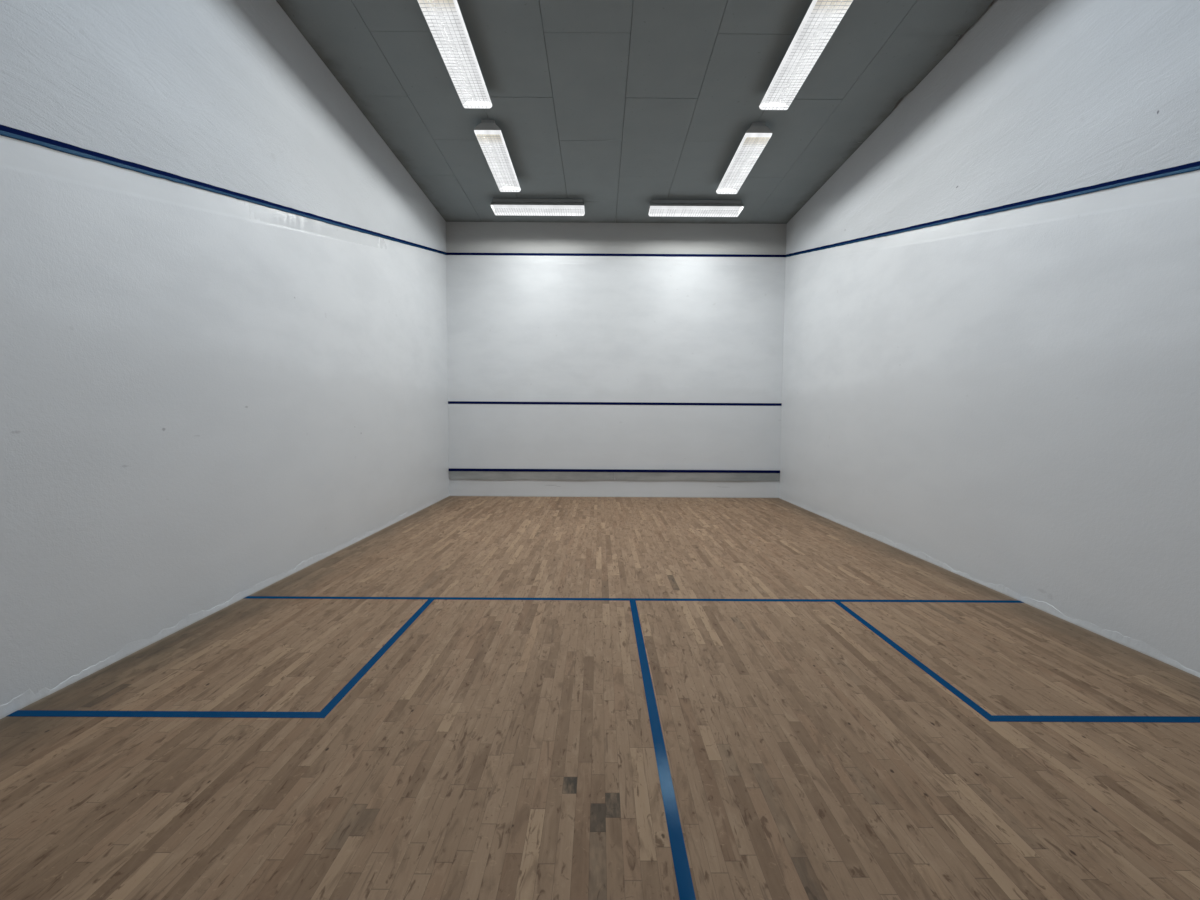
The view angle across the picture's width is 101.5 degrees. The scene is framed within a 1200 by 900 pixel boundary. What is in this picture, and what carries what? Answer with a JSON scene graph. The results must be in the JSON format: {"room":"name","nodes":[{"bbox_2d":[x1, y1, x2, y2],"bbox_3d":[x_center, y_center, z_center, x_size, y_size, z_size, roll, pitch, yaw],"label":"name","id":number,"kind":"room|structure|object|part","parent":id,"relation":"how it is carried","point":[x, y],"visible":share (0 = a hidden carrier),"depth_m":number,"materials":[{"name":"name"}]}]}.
{"room":"squash court","nodes":[
{"label":"squash court","id":0,"kind":"room"},
{"bbox_2d":[0,0,448,718],"bbox_3d":[-2.976,-1.443,4.492,0.158,5.366,10.050,0,3,0],"label":"wall","id":1,"kind":"structure","parent":0,"point":[208,398],"depth_m":3.43,"materials":[{"name":"paint"}]},
{"bbox_2d":[0,124,446,254],"bbox_3d":[-2.895,-2.198,4.449,0.009,2.488,9.750,0,3,0],"label":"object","id":2,"kind":"object","parent":1,"relation":"attached to","point":[6,131],"visible":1,"depth_m":3.23,"materials":[{"name":"blue paint"}]},
{"bbox_2d":[0,496,1199,899],"bbox_3d":[0.280,1.195,4.649,6.400,0.001,9.750,0,3,0],"label":"floor","id":3,"kind":"structure","parent":0,"point":[496,749],"depth_m":2.27,"materials":[{"name":"brown wood"}]},
{"bbox_2d":[7,599,433,717],"bbox_3d":[-2.136,1.263,3.206,1.566,0.001,1.605,0,3,0],"label":"box","id":4,"kind":"object","parent":3,"relation":"on","point":[325,711],"visible":1,"depth_m":2.44,"materials":[{"name":"blue paint"}]},
{"bbox_2d":[245,596,1023,602],"bbox_3d":[0.280,1.230,4.035,6.400,0.001,0.050,0,3,0],"label":"short line","id":5,"kind":"object","parent":3,"relation":"on","point":[250,597],"visible":1,"depth_m":4.03,"materials":[{"name":"blue paint"}]},
{"bbox_2d":[630,601,695,899],"bbox_3d":[0.268,1.354,1.896,0.050,0.001,4.235,0,3,0],"label":"half court line","id":6,"kind":"object","parent":3,"relation":"on","point":[680,860],"visible":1,"depth_m":1.99,"materials":[{"name":"blue paint"}]},
{"bbox_2d":[835,602,1199,722],"bbox_3d":[2.698,1.292,3.212,1.566,0.001,1.605,0,3,0],"label":"box","id":7,"kind":"object","parent":3,"relation":"on","point":[992,718],"visible":1,"depth_m":2.45,"materials":[{"name":"blue paint"}]},
{"bbox_2d":[446,220,786,497],"bbox_3d":[0.290,-1.711,9.439,6.400,5.366,0.150,0,3,0],"label":"wall","id":8,"kind":"structure","parent":0,"point":[651,329],"depth_m":9.36,"materials":[{"name":"paint"}]},
{"bbox_2d":[449,468,779,480],"bbox_3d":[0.277,0.484,9.478,6.396,0.216,0.034,0,3,0],"label":"board","id":9,"kind":"object","parent":8,"relation":"attached to","point":[454,473],"visible":1,"depth_m":9.47,"materials":[{"name":"blue paint"}]},
{"bbox_3d":[-1.314,0.497,9.481,3.194,0.170,0.027,0,3,0],"label":"metal panel","id":10,"kind":"part","parent":9,"relation":"part of","materials":[{"name":"metal"}]},
{"bbox_3d":[0.278,0.401,9.473,6.396,0.049,0.034,0,3,0],"label":"rail","id":11,"kind":"part","parent":9,"relation":"part of","materials":[{"name":"blue paint"}]},
{"bbox_3d":[1.880,0.516,9.485,3.178,0.168,0.027,0,3,0],"label":"metal panel","id":12,"kind":"part","parent":9,"relation":"part of","materials":[{"name":"metal"}]},
{"bbox_2d":[448,401,781,405],"bbox_3d":[0.285,-0.891,9.410,6.400,0.048,0.006,0,3,0],"label":"service line","id":13,"kind":"object","parent":8,"relation":"attached to","point":[449,402],"visible":1,"depth_m":9.41,"materials":[{"name":"blue paint"}]},
{"bbox_2d":[446,252,785,256],"bbox_3d":[0.302,-3.678,9.248,6.400,0.046,0.006,0,3,0],"label":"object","id":14,"kind":"object","parent":8,"relation":"attached to","point":[513,254],"visible":1,"depth_m":9.24,"materials":[{"name":"blue paint"}]},
{"bbox_2d":[276,0,993,223],"bbox_3d":[0.311,-4.037,4.345,6.600,0.110,9.950,0,3,0],"label":"ceiling","id":15,"kind":"structure","parent":0,"point":[618,107],"depth_m":5.53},
{"bbox_2d":[417,0,492,108],"bbox_3d":[-1.390,-3.927,4.805,0.335,0.184,1.560,0,3,0],"label":"ceiling light","id":16,"kind":"object","parent":15,"relation":"attached to","point":[444,18],"visible":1,"depth_m":4.71,"materials":[{"name":"grey paint"}]},
{"bbox_2d":[474,120,520,191],"bbox_3d":[-1.392,-4.045,6.832,0.335,0.184,1.560,0,3,0],"label":"ceiling light","id":17,"kind":"object","parent":15,"relation":"attached to","point":[489,135],"visible":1,"depth_m":6.57,"materials":[{"name":"grey plastic"}]},
{"bbox_2d":[490,199,584,215],"bbox_3d":[-1.044,-4.129,8.315,1.560,0.184,0.335,0,3,0],"label":"ceiling light","id":18,"kind":"object","parent":15,"relation":"attached to","point":[515,207],"visible":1,"depth_m":8.23,"materials":[{"name":"grey paint"}]},
{"bbox_2d":[492,208,582,215],"bbox_3d":[-1.044,-4.042,8.320,1.518,0.001,0.298,0,3,0],"label":"diffuser","id":19,"kind":"object","parent":18,"relation":"attached to","point":[506,210],"depth_m":8.31,"materials":[{"name":"white plastic"}]},
{"bbox_2d":[648,200,743,216],"bbox_3d":[1.616,-4.113,8.319,1.560,0.184,0.335,0,3,0],"label":"ceiling light","id":20,"kind":"object","parent":15,"relation":"attached to","point":[665,208],"visible":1,"depth_m":8.23,"materials":[{"name":"grey paint"}]},
{"bbox_2d":[650,209,739,216],"bbox_3d":[1.616,-4.026,8.324,1.518,0.001,0.298,0,3,0],"label":"diffuser","id":21,"kind":"object","parent":20,"relation":"attached to","point":[678,211],"depth_m":8.32,"materials":[{"name":"white plastic"}]},
{"bbox_2d":[716,122,772,193],"bbox_3d":[1.973,-4.026,6.856,0.335,0.184,1.560,0,3,0],"label":"ceiling light","id":22,"kind":"object","parent":15,"relation":"attached to","point":[755,139],"visible":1,"depth_m":6.58,"materials":[{"name":"grey paint"}]},
{"bbox_2d":[759,0,852,109],"bbox_3d":[1.975,-3.906,4.800,0.335,0.184,1.560,0,3,0],"label":"ceiling light","id":23,"kind":"object","parent":15,"relation":"attached to","point":[822,18],"visible":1,"depth_m":4.69,"materials":[{"name":"grey plastic"}]},
{"bbox_2d":[779,0,1199,677],"bbox_3d":[3.567,-1.404,4.502,0.158,5.366,10.050,0,3,0],"label":"wall","id":24,"kind":"structure","parent":0,"point":[1007,402],"depth_m":4.01,"materials":[{"name":"paint"}]},
{"bbox_2d":[785,161,1199,256],"bbox_3d":[3.495,-2.160,4.457,0.009,2.489,9.750,0,3,0],"label":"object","id":25,"kind":"object","parent":24,"relation":"attached to","point":[1194,166],"visible":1,"depth_m":3.86,"materials":[{"name":"blue paint"}]}
]}

